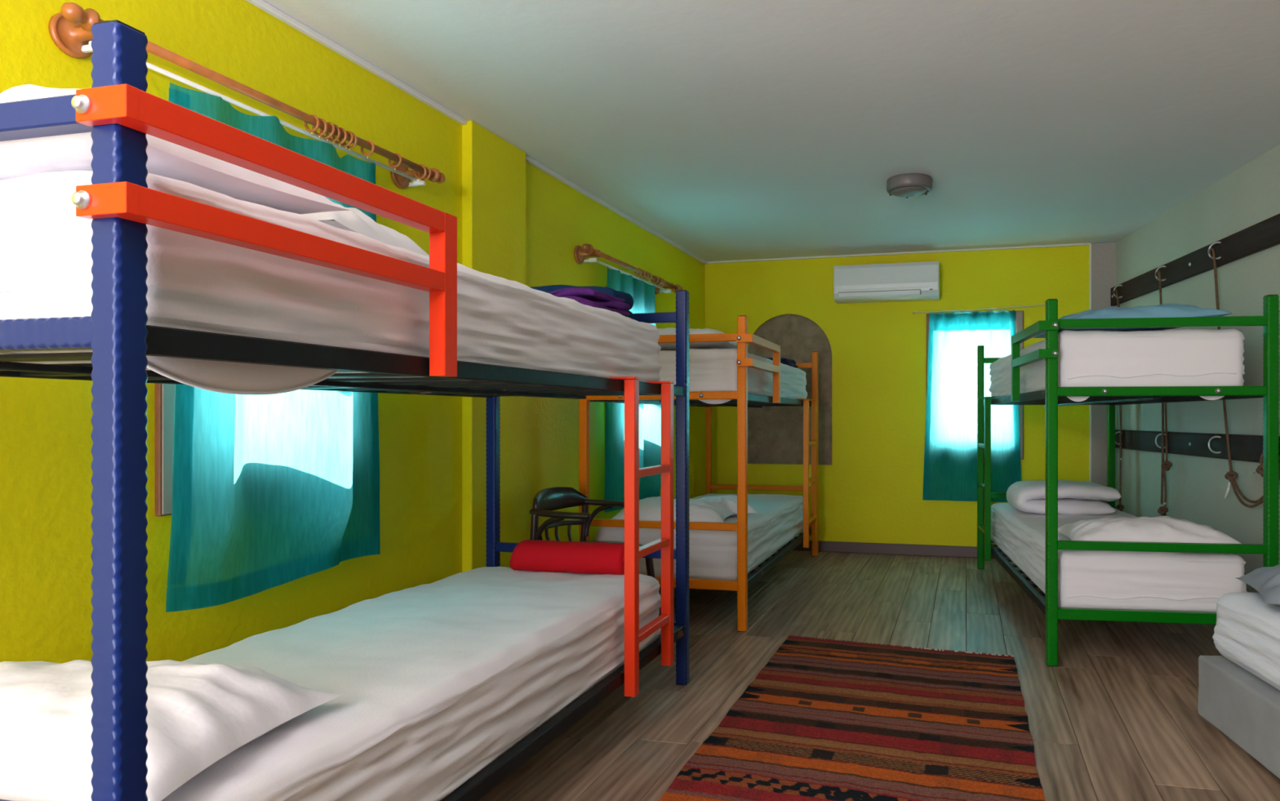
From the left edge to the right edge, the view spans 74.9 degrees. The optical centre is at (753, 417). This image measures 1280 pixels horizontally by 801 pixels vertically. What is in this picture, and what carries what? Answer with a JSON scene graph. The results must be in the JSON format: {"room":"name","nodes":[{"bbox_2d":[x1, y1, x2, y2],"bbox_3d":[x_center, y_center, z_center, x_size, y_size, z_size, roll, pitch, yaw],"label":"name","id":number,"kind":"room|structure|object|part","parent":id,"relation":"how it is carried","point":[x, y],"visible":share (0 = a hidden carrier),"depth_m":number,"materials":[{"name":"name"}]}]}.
{"room":"dormitory","nodes":[
{"label":"dormitory","id":0,"kind":"room"},
{"bbox_2d":[0,0,705,662],"bbox_3d":[-1.475,-0.102,2.302,0.064,2.190,8.800,0,0,15],"label":"wall","id":1,"kind":"structure","parent":0,"point":[46,426],"depth_m":2.49,"materials":[{"name":"yellow paint"}]},
{"bbox_2d":[154,382,174,516],"bbox_3d":[-1.432,-0.234,2.389,0.065,0.965,0.650,0,0,15],"label":"window","id":2,"kind":"structure","parent":1,"relation":"in","point":[164,393],"depth_m":2.08,"materials":[{"name":"brown wood"}]},
{"bbox_2d":[48,2,445,188],"bbox_3d":[-1.343,-0.869,2.394,0.144,0.096,1.303,0,0,15],"label":"curtain rod","id":3,"kind":"object","parent":1,"relation":"attached to","point":[69,29],"visible":0.93,"depth_m":2.15,"materials":[{"name":"brown wood"}]},
{"bbox_2d":[81,44,424,186],"bbox_3d":[-1.365,-0.845,2.439,0.079,0.014,1.154,0,0,15],"label":"rail","id":4,"kind":"object","parent":1,"relation":"attached to","point":[85,48],"visible":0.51,"depth_m":2.27,"materials":[{"name":"white plastic"}]},
{"bbox_2d":[165,82,380,612],"bbox_3d":[-1.307,-0.181,2.385,0.123,1.341,0.763,0,0,15],"label":"curtain","id":5,"kind":"object","parent":4,"relation":"hanging from","point":[269,491],"visible":0.47,"depth_m":2.31,"materials":[{"name":"teal fabric"}]},
{"bbox_3d":[-1.333,-0.845,2.430,0.012,0.011,1.080,0,0,15],"label":"rail","id":6,"kind":"part","parent":4,"relation":"part of","materials":[{"name":"white plastic"}]},
{"bbox_2d":[245,0,466,124],"bbox_3d":[-1.784,-1.187,0.970,0.028,0.020,4.866,0,0,15],"label":"trim","id":7,"kind":"structure","parent":1,"relation":"attached to","point":[265,6],"depth_m":2.70,"materials":[{"name":"paint"}]},
{"bbox_2d":[462,120,525,572],"bbox_3d":[-1.108,-0.102,3.527,0.062,2.188,0.420,0,0,15],"label":"column","id":8,"kind":"structure","parent":1,"relation":"attached to","point":[494,169],"depth_m":3.44,"materials":[{"name":"yellow paint"}]},
{"bbox_2d":[525,155,707,264],"bbox_3d":[-0.707,-1.187,5.042,0.026,0.020,2.710,0,0,15],"label":"trim","id":9,"kind":"structure","parent":1,"relation":"attached to","point":[528,159],"depth_m":4.58,"materials":[{"name":"paint"}]},
{"bbox_2d":[582,259,666,292],"bbox_3d":[-0.723,-0.825,4.865,0.079,0.014,1.094,0,0,15],"label":"rail","id":10,"kind":"object","parent":1,"relation":"attached to","point":[663,290],"visible":0.72,"depth_m":4.75,"materials":[{"name":"white plastic"}]},
{"bbox_2d":[604,266,661,512],"bbox_3d":[-0.665,-0.160,4.806,0.112,1.345,0.736,0,0,15],"label":"curtain","id":11,"kind":"object","parent":10,"relation":"hanging from","point":[642,293],"visible":0.4,"depth_m":4.74,"materials":[{"name":"teal fabric"}]},
{"bbox_2d":[573,243,682,293],"bbox_3d":[-0.707,-0.849,4.799,0.144,0.096,1.408,0,0,15],"label":"curtain rod","id":12,"kind":"object","parent":1,"relation":"attached to","point":[587,250],"visible":0.96,"depth_m":4.52,"materials":[{"name":"brown wood"}]},
{"bbox_2d":[263,0,1279,261],"bbox_3d":[0.603,-1.247,1.850,4.460,0.100,8.450,0,0,14],"label":"ceiling","id":13,"kind":"structure","parent":0,"point":[729,130],"depth_m":3.15,"materials":[{"name":"paint"}]},
{"bbox_2d":[886,173,932,198],"bbox_3d":[0.785,-1.153,4.150,0.228,0.086,0.228,0,0,0],"label":"ceiling lamp","id":14,"kind":"object","parent":13,"relation":"attached to","point":[908,184],"visible":1,"depth_m":4.07,"materials":[{"name":"grey metal"}]},
{"bbox_3d":[0.763,-1.125,4.107,0.192,0.030,0.096,0,0,27],"label":"lamp shade","id":15,"kind":"part","parent":14,"relation":"part of","materials":[{"name":"white glass"}]},
{"bbox_3d":[0.785,-1.132,4.150,0.182,0.030,0.182,0,0,0],"label":"glass","id":16,"kind":"part","parent":14,"relation":"part of","materials":[{"name":"grey glass"}]},
{"bbox_2d":[440,550,1279,800],"bbox_3d":[0.597,1.038,1.830,4.381,0.090,8.410,0,0,14],"label":"floor","id":17,"kind":"structure","parent":0,"point":[1117,717],"depth_m":3.09,"materials":[{"name":"grey"}]},
{"bbox_2d":[0,19,689,800],"bbox_3d":[-0.886,0.260,2.123,0.866,1.467,2.218,0,0,14],"label":"bunk bed","id":18,"kind":"object","parent":17,"relation":"on","point":[118,112],"visible":0.87,"depth_m":1.05,"materials":[{"name":"blue metal"}]},
{"bbox_3d":[-1.154,-0.375,1.098,0.749,0.036,0.032,0,0,14],"label":"rail","id":19,"kind":"part","parent":18,"relation":"part of","materials":[{"name":"blue metal"}]},
{"bbox_3d":[-1.154,-0.104,1.098,0.749,0.038,0.032,0,0,14],"label":"bunk rail","id":20,"kind":"part","parent":18,"relation":"part of","materials":[{"name":"blue metal"}]},
{"bbox_3d":[-0.770,0.260,1.004,0.042,1.459,0.042,0,0,14],"label":"post","id":21,"kind":"part","parent":18,"relation":"part of","materials":[{"name":"blue metal"}]},
{"bbox_3d":[-1.284,-0.097,2.231,0.030,0.036,2.100,0,0,14],"label":"rail","id":22,"kind":"part","parent":18,"relation":"part of","materials":[{"name":"black metal"}]},
{"bbox_2d":[0,170,661,395],"bbox_3d":[-0.914,-0.191,2.069,0.760,0.314,1.975,0,0,14],"label":"mattress","id":23,"kind":"object","parent":18,"relation":"on","point":[193,282],"visible":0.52,"depth_m":1.27,"materials":[{"name":"white fabric"}]},
{"bbox_2d":[0,84,350,213],"bbox_3d":[-1.112,-0.417,1.329,0.720,0.172,0.440,0,0,14],"label":"pillow","id":24,"kind":"object","parent":23,"relation":"on","point":[71,152],"visible":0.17,"depth_m":1.17,"materials":[{"name":"white fabric"}]},
{"bbox_2d":[299,203,429,257],"bbox_3d":[-1.057,-0.402,1.769,0.620,0.126,0.460,0,0,5],"label":"pillow","id":25,"kind":"object","parent":23,"relation":"on","point":[353,220],"visible":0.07,"depth_m":1.69,"materials":[{"name":"white fabric"}]},
{"bbox_2d":[529,284,634,319],"bbox_3d":[-0.638,-0.388,2.885,0.414,0.131,0.204,0,0,11],"label":"blanket","id":26,"kind":"object","parent":23,"relation":"on","point":[628,298],"visible":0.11,"depth_m":2.80,"materials":[{"name":"blue fabric"}]},
{"bbox_2d":[546,287,630,315],"bbox_3d":[-0.532,-0.364,2.629,0.204,0.078,0.246,0,0,19],"label":"blanket","id":27,"kind":"object","parent":23,"relation":"on","point":[588,296],"visible":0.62,"depth_m":2.54,"materials":[{"name":"purple fabric"}]},
{"bbox_2d":[161,566,661,800],"bbox_3d":[-0.909,0.660,2.064,0.774,0.254,1.943,0,0,14],"label":"mattress","id":28,"kind":"object","parent":18,"relation":"on","point":[440,679],"visible":0.76,"depth_m":1.87,"materials":[{"name":"white fabric"}]},
{"bbox_2d":[0,659,345,800],"bbox_3d":[-1.116,0.477,1.335,0.680,0.138,0.460,0,0,4],"label":"pillow","id":29,"kind":"object","parent":28,"relation":"on","point":[199,713],"visible":0.77,"depth_m":1.25,"materials":[{"name":"white fabric"}]},
{"bbox_2d":[509,539,624,574],"bbox_3d":[-0.647,0.494,2.935,0.443,0.108,0.124,0,0,14],"label":"bolster pillow","id":30,"kind":"object","parent":28,"relation":"on","point":[536,555],"visible":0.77,"depth_m":2.88,"materials":[{"name":"red fabric"}]},
{"bbox_3d":[-0.517,-0.097,2.044,0.030,0.036,2.100,0,0,14],"label":"rail","id":31,"kind":"part","parent":18,"relation":"part of","materials":[{"name":"black metal"}]},
{"bbox_3d":[-1.030,0.260,3.270,0.042,1.459,0.042,0,0,14],"label":"post","id":32,"kind":"part","parent":18,"relation":"part of","materials":[{"name":"blue metal"}]},
{"bbox_3d":[-0.517,0.786,2.044,0.030,0.038,2.100,0,0,14],"label":"rail","id":33,"kind":"part","parent":18,"relation":"part of","materials":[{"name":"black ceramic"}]},
{"bbox_3d":[-0.647,0.510,3.177,0.749,0.034,0.032,0,0,14],"label":"rail","id":34,"kind":"part","parent":18,"relation":"part of","materials":[{"name":"blue metal"}]},
{"bbox_3d":[-0.647,-0.375,3.177,0.749,0.036,0.032,0,0,14],"label":"rail","id":35,"kind":"part","parent":18,"relation":"part of","materials":[{"name":"blue metal"}]},
{"bbox_3d":[-0.264,0.260,3.083,0.042,1.459,0.042,0,0,14],"label":"post","id":36,"kind":"part","parent":18,"relation":"part of","materials":[{"name":"blue metal"}]},
{"bbox_2d":[529,486,654,577],"bbox_3d":[-0.710,0.653,3.599,0.492,0.685,0.508,0,0,15],"label":"armchair","id":37,"kind":"object","parent":17,"relation":"on","point":[545,500],"visible":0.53,"depth_m":3.69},
{"bbox_3d":[-0.947,0.694,3.439,0.125,0.603,0.033,0,0,27],"label":"leg","id":38,"kind":"part","parent":37,"relation":"part of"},
{"bbox_3d":[-0.867,0.359,3.642,0.081,0.099,0.459,0,0,15],"label":"backrest","id":39,"kind":"part","parent":37,"relation":"part of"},
{"bbox_3d":[-0.793,0.395,3.383,0.270,0.037,0.046,0,0,17],"label":"arm","id":40,"kind":"part","parent":37,"relation":"part of"},
{"bbox_3d":[-0.871,0.481,3.644,0.071,0.036,0.458,0,0,15],"label":"rail","id":41,"kind":"part","parent":37,"relation":"part of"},
{"bbox_3d":[-0.831,0.694,3.858,0.125,0.603,0.033,0,0,4],"label":"leg","id":42,"kind":"part","parent":37,"relation":"part of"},
{"bbox_3d":[-0.670,0.395,3.828,0.270,0.037,0.046,0,0,14],"label":"arm","id":43,"kind":"part","parent":37,"relation":"part of"},
{"bbox_3d":[-0.691,0.582,3.594,0.452,0.033,0.452,0,0,15],"label":"seat","id":44,"kind":"part","parent":37,"relation":"part of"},
{"bbox_3d":[-0.460,0.787,3.730,0.069,0.413,0.034,0,0,-11],"label":"leg","id":45,"kind":"part","parent":37,"relation":"part of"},
{"bbox_2d":[578,315,817,631],"bbox_3d":[-0.176,0.260,4.965,0.873,1.467,2.218,0,0,13],"label":"bunk bed","id":46,"kind":"object","parent":17,"relation":"on","point":[740,398],"visible":0.68,"depth_m":4.01,"materials":[{"name":"orange metal"}]},
{"bbox_3d":[-0.825,0.260,4.030,0.042,1.459,0.042,0,0,13],"label":"post","id":47,"kind":"part","parent":46,"relation":"part of","materials":[{"name":"metal"}]},
{"bbox_3d":[-0.578,-0.097,5.071,0.030,0.036,2.100,0,0,13],"label":"rail","id":48,"kind":"part","parent":46,"relation":"part of","materials":[{"name":"orange metal"}]},
{"bbox_3d":[-0.438,-0.104,3.938,0.756,0.038,0.032,0,0,13],"label":"bunk rail","id":49,"kind":"part","parent":46,"relation":"part of","materials":[{"name":"orange metal"}]},
{"bbox_3d":[-0.438,0.510,3.938,0.756,0.034,0.032,0,0,13],"label":"rail","id":50,"kind":"part","parent":46,"relation":"part of","materials":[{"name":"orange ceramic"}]},
{"bbox_3d":[-0.438,0.784,3.938,0.756,0.042,0.032,0,0,13],"label":"rail","id":51,"kind":"part","parent":46,"relation":"part of","materials":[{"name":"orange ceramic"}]},
{"bbox_3d":[-0.438,-0.375,3.938,0.756,0.036,0.032,0,0,13],"label":"rail","id":52,"kind":"part","parent":46,"relation":"part of","materials":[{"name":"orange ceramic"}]},
{"bbox_2d":[595,493,803,580],"bbox_3d":[-0.203,0.653,4.910,0.775,0.267,1.942,0,0,13],"label":"mattress","id":53,"kind":"object","parent":46,"relation":"on","point":[779,518],"visible":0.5,"depth_m":4.05,"materials":[{"name":"white fabric"}]},
{"bbox_2d":[610,496,735,522],"bbox_3d":[-0.403,0.469,4.207,0.580,0.125,0.400,0,0,8],"label":"pillow","id":54,"kind":"object","parent":53,"relation":"on","point":[650,508],"visible":0.52,"depth_m":4.07,"materials":[{"name":"white fabric"}]},
{"bbox_2d":[698,494,757,515],"bbox_3d":[-0.175,0.474,4.472,0.340,0.112,0.280,0,0,-15],"label":"pillow","id":55,"kind":"object","parent":53,"relation":"on","point":[729,501],"visible":0.39,"depth_m":4.39,"materials":[{"name":"white fabric"}]},
{"bbox_3d":[-0.331,0.260,6.112,0.042,1.459,0.042,0,0,13],"label":"post","id":56,"kind":"part","parent":46,"relation":"part of","materials":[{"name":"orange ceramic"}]},
{"bbox_2d":[657,348,807,404],"bbox_3d":[-0.206,-0.205,4.903,0.763,0.282,1.932,0,0,13],"label":"mattress","id":57,"kind":"object","parent":46,"relation":"on","point":[710,369],"visible":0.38,"depth_m":3.95,"materials":[{"name":"white fabric"}]},
{"bbox_2d":[657,327,737,350],"bbox_3d":[-0.373,-0.396,4.200,0.620,0.120,0.420,0,0,13],"label":"pillow","id":58,"kind":"object","parent":57,"relation":"on","point":[668,331],"visible":0.22,"depth_m":4.05,"materials":[{"name":"white fabric"}]},
{"bbox_2d":[764,357,797,368],"bbox_3d":[0.138,-0.363,5.473,0.270,0.074,0.346,0,0,13],"label":"blanket","id":59,"kind":"object","parent":57,"relation":"on","point":[791,362],"visible":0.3,"depth_m":5.32,"materials":[{"name":"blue fabric"}]},
{"bbox_3d":[-0.051,0.260,3.846,0.042,1.459,0.042,0,0,13],"label":"post","id":60,"kind":"part","parent":46,"relation":"part of","materials":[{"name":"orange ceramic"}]},
{"bbox_3d":[0.056,0.510,6.020,0.756,0.034,0.032,0,0,13],"label":"rail","id":61,"kind":"part","parent":46,"relation":"part of","materials":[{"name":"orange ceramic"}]},
{"bbox_3d":[0.197,0.786,4.887,0.030,0.038,2.100,0,0,13],"label":"rail","id":62,"kind":"part","parent":46,"relation":"part of","materials":[{"name":"black metal"}]},
{"bbox_3d":[0.197,-0.097,4.887,0.030,0.036,2.100,0,0,13],"label":"rail","id":63,"kind":"part","parent":46,"relation":"part of","materials":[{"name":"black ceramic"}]},
{"bbox_3d":[0.056,-0.375,6.020,0.756,0.036,0.032,0,0,13],"label":"rail","id":64,"kind":"part","parent":46,"relation":"part of","materials":[{"name":"orange wood"}]},
{"bbox_3d":[0.444,0.260,5.928,0.042,1.459,0.042,0,0,13],"label":"post","id":65,"kind":"part","parent":46,"relation":"part of","materials":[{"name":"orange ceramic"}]},
{"bbox_2d":[658,635,1044,800],"bbox_3d":[0.332,0.989,2.446,0.977,0.007,2.451,0,0,14],"label":"rug","id":66,"kind":"object","parent":17,"relation":"on","point":[823,719],"visible":1,"depth_m":2.58,"materials":[{"name":"fabric"}]},
{"bbox_2d":[977,294,1279,666],"bbox_3d":[1.732,0.260,4.308,0.894,1.467,2.218,0,0,8],"label":"bunk bed","id":67,"kind":"object","parent":17,"relation":"on","point":[1054,396],"visible":0.81,"depth_m":3.29,"materials":[{"name":"green metal"}]},
{"bbox_3d":[1.496,0.260,5.432,0.042,1.459,0.042,0,0,8],"label":"post","id":68,"kind":"part","parent":67,"relation":"part of","materials":[{"name":"green metal"}]},
{"bbox_3d":[1.900,-0.375,5.375,0.777,0.036,0.032,0,0,8],"label":"rail","id":69,"kind":"part","parent":67,"relation":"part of","materials":[{"name":"green metal"}]},
{"bbox_3d":[1.900,0.510,5.375,0.777,0.034,0.032,0,0,8],"label":"rail","id":70,"kind":"part","parent":67,"relation":"part of","materials":[{"name":"green metal"}]},
{"bbox_3d":[1.346,0.786,4.372,0.030,0.038,2.100,0,0,8],"label":"rail","id":71,"kind":"part","parent":67,"relation":"part of","materials":[{"name":"metal"}]},
{"bbox_3d":[1.346,-0.097,4.372,0.030,0.036,2.100,0,0,8],"label":"rail","id":72,"kind":"part","parent":67,"relation":"part of","materials":[{"name":"green metal"}]},
{"bbox_3d":[1.197,0.260,3.313,0.042,1.459,0.042,0,0,8],"label":"post","id":73,"kind":"part","parent":67,"relation":"part of","materials":[{"name":"green metal"}]},
{"bbox_3d":[2.305,0.260,5.318,0.042,1.459,0.042,0,0,8],"label":"post","id":74,"kind":"part","parent":67,"relation":"part of","materials":[{"name":"green metal"}]},
{"bbox_2d":[988,328,1244,401],"bbox_3d":[1.719,-0.216,4.237,0.741,0.304,1.923,0,0,8],"label":"mattress","id":75,"kind":"object","parent":67,"relation":"on","point":[1186,357],"visible":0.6,"depth_m":3.30,"materials":[{"name":"white fabric"}]},
{"bbox_2d":[1032,303,1231,337],"bbox_3d":[1.591,-0.416,3.530,0.700,0.126,0.420,0,0,8],"label":"pillow","id":76,"kind":"object","parent":75,"relation":"on","point":[1166,310],"visible":0.48,"depth_m":3.38,"materials":[{"name":"blue fabric"}]},
{"bbox_2d":[991,502,1247,612],"bbox_3d":[1.724,0.655,4.249,0.745,0.263,1.938,0,0,8],"label":"mattress","id":77,"kind":"object","parent":67,"relation":"on","point":[1184,581],"visible":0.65,"depth_m":3.31,"materials":[{"name":"white fabric"}]},
{"bbox_2d":[1006,480,1120,515],"bbox_3d":[1.734,0.447,4.672,0.558,0.180,0.414,0,0,8],"label":"pillow","id":78,"kind":"object","parent":77,"relation":"on","point":[1074,497],"visible":0.94,"depth_m":4.50,"materials":[{"name":"white fabric"}]},
{"bbox_2d":[1057,515,1241,543],"bbox_3d":[1.646,0.473,3.492,0.660,0.122,0.400,0,0,8],"label":"pillow","id":79,"kind":"object","parent":77,"relation":"on","point":[1159,528],"visible":0.75,"depth_m":3.36,"materials":[{"name":"white fabric"}]},
{"bbox_3d":[1.601,0.784,3.256,0.777,0.042,0.032,0,0,8],"label":"rail","id":80,"kind":"part","parent":67,"relation":"part of","materials":[{"name":"green metal"}]},
{"bbox_3d":[1.601,-0.375,3.256,0.777,0.036,0.032,0,0,8],"label":"rail","id":81,"kind":"part","parent":67,"relation":"part of","materials":[{"name":"green metal"}]},
{"bbox_3d":[1.601,0.510,3.256,0.777,0.034,0.032,0,0,8],"label":"rail","id":82,"kind":"part","parent":67,"relation":"part of","materials":[{"name":"green metal"}]},
{"bbox_3d":[1.601,-0.104,3.256,0.777,0.038,0.032,0,0,8],"label":"bunk rail","id":83,"kind":"part","parent":67,"relation":"part of","materials":[{"name":"green metal"}]},
{"bbox_3d":[2.155,-0.097,4.258,0.030,0.036,2.100,0,0,8],"label":"rail","id":84,"kind":"part","parent":67,"relation":"part of","materials":[{"name":"green metal"}]},
{"bbox_3d":[2.006,0.260,3.199,0.042,1.459,0.042,0,0,8],"label":"post","id":85,"kind":"part","parent":67,"relation":"part of","materials":[{"name":"green metal"}]},
{"bbox_2d":[1198,655,1279,778],"bbox_3d":[1.730,0.884,1.679,0.744,0.218,2.003,0,0,5],"label":"platform bed","id":86,"kind":"object","parent":17,"relation":"on","point":[1243,706],"visible":0.94,"depth_m":2.43,"materials":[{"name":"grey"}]},
{"bbox_2d":[1212,591,1279,690],"bbox_3d":[1.743,0.657,1.683,0.736,0.233,1.980,0,0,5],"label":"mattress","id":87,"kind":"object","parent":86,"relation":"on","point":[1246,629],"visible":0.97,"depth_m":2.45,"materials":[{"name":"white fabric"}]},
{"bbox_2d":[1234,564,1279,604],"bbox_3d":[1.786,0.491,2.427,0.580,0.120,0.400,0,0,20],"label":"pillow","id":88,"kind":"object","parent":87,"relation":"on","point":[1265,580],"visible":1,"depth_m":2.50,"materials":[{"name":"grey fabric"}]},
{"bbox_2d":[705,244,1088,546],"bbox_3d":[0.935,-0.102,6.056,2.880,2.190,0.066,0,0,14],"label":"wall","id":89,"kind":"structure","parent":0,"point":[872,357],"depth_m":6.04,"materials":[{"name":"yellow paint"}]},
{"bbox_2d":[833,261,939,303],"bbox_3d":[0.955,-0.968,5.912,0.736,0.252,0.202,0,0,14],"label":"air conditioner","id":90,"kind":"object","parent":89,"relation":"attached to","point":[912,281],"visible":1,"depth_m":5.83,"materials":[{"name":"white plastic"}]},
{"bbox_2d":[781,539,1009,559],"bbox_3d":[0.977,0.953,6.004,2.748,0.078,0.017,0,0,14],"label":"baseboard","id":91,"kind":"structure","parent":89,"relation":"attached to","point":[824,546],"depth_m":5.98,"materials":[{"name":"grey"}]},
{"bbox_2d":[706,242,1090,263],"bbox_3d":[0.968,-1.190,6.003,2.770,0.014,0.023,0,0,14],"label":"trim","id":92,"kind":"structure","parent":89,"relation":"attached to","point":[1089,243],"depth_m":5.96,"materials":[{"name":"white paint"}]},
{"bbox_2d":[926,310,1023,459],"bbox_3d":[1.571,-0.227,5.870,0.665,1.040,0.065,0,0,14],"label":"window","id":93,"kind":"structure","parent":89,"relation":"in","point":[1019,315],"depth_m":5.76,"materials":[{"name":"brown wood"}]},
{"bbox_3d":[1.268,-0.227,5.927,0.050,1.040,0.018,0,0,14],"label":"architrave","id":94,"kind":"part","parent":93,"relation":"part of","materials":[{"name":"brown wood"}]},
{"bbox_3d":[1.862,-0.227,5.776,0.055,1.040,0.018,0,0,14],"label":"architrave","id":95,"kind":"part","parent":93,"relation":"part of","materials":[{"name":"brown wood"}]},
{"bbox_2d":[912,304,1045,314],"bbox_3d":[1.607,-0.766,5.818,0.950,0.036,0.061,0,0,14],"label":"curtain rod","id":96,"kind":"object","parent":89,"relation":"attached to","point":[1037,304],"visible":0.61,"depth_m":5.80,"materials":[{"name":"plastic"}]},
{"bbox_2d":[922,309,1021,502],"bbox_3d":[1.540,-0.082,5.821,0.679,1.340,0.031,0,0,14],"label":"curtain","id":97,"kind":"object","parent":96,"relation":"hanging from","point":[950,451],"visible":0.8,"depth_m":5.83,"materials":[{"name":"teal fabric"}]},
{"bbox_2d":[1088,241,1115,506],"bbox_3d":[2.399,-0.102,5.670,0.176,2.188,0.074,0,0,14],"label":"pillar","id":98,"kind":"structure","parent":89,"relation":"attached to","point":[1102,255],"depth_m":5.64,"materials":[{"name":"beige paint"}]},
{"bbox_2d":[1115,144,1279,592],"bbox_3d":[2.211,-0.102,1.764,0.102,2.190,8.250,0,0,4],"label":"wall","id":99,"kind":"structure","parent":0,"point":[1197,486],"depth_m":4.26,"materials":[{"name":"paint"}]},
{"bbox_2d":[1111,213,1279,306],"bbox_3d":[2.224,-0.821,3.039,0.074,0.124,5.195,0,0,4],"label":"board","id":100,"kind":"object","parent":99,"relation":"attached to","point":[1264,234],"visible":1,"depth_m":4.24,"materials":[{"name":"black wood"}]},
{"bbox_2d":[1113,288,1124,511],"bbox_3d":[2.387,-0.113,5.406,0.051,1.466,0.106,0,0,5],"label":"rope","id":101,"kind":"object","parent":100,"relation":"hanging from","point":[1120,507],"visible":0.67,"depth_m":5.38,"materials":[{"name":"brown fabric"}]},
{"bbox_2d":[1155,270,1171,515],"bbox_3d":[2.329,-0.143,4.704,0.053,1.406,0.156,0,0,4],"label":"rope","id":102,"kind":"object","parent":100,"relation":"hanging from","point":[1166,465],"visible":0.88,"depth_m":4.70,"materials":[{"name":"brown fabric"}]},
{"bbox_2d":[1208,247,1279,507],"bbox_3d":[2.256,-0.219,3.815,0.051,1.250,0.637,0,0,5],"label":"rope","id":103,"kind":"object","parent":100,"relation":"hanging from","point":[1231,475],"visible":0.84,"depth_m":3.93,"materials":[{"name":"brown fabric"}]},
{"bbox_2d":[1253,452,1279,476],"bbox_3d":[2.229,-0.293,3.546,0.052,1.106,0.266,0,0,-1],"label":"rope","id":104,"kind":"object","parent":100,"relation":"hanging from","point":[1260,468],"visible":0.44,"depth_m":3.61,"materials":[{"name":"brown fabric"}]},
{"bbox_2d":[1115,429,1279,462],"bbox_3d":[2.224,0.142,3.039,0.074,0.122,5.195,0,0,4],"label":"board","id":105,"kind":"object","parent":99,"relation":"attached to","point":[1243,447],"visible":0.79,"depth_m":4.35,"materials":[{"name":"black wood"}]}
]}

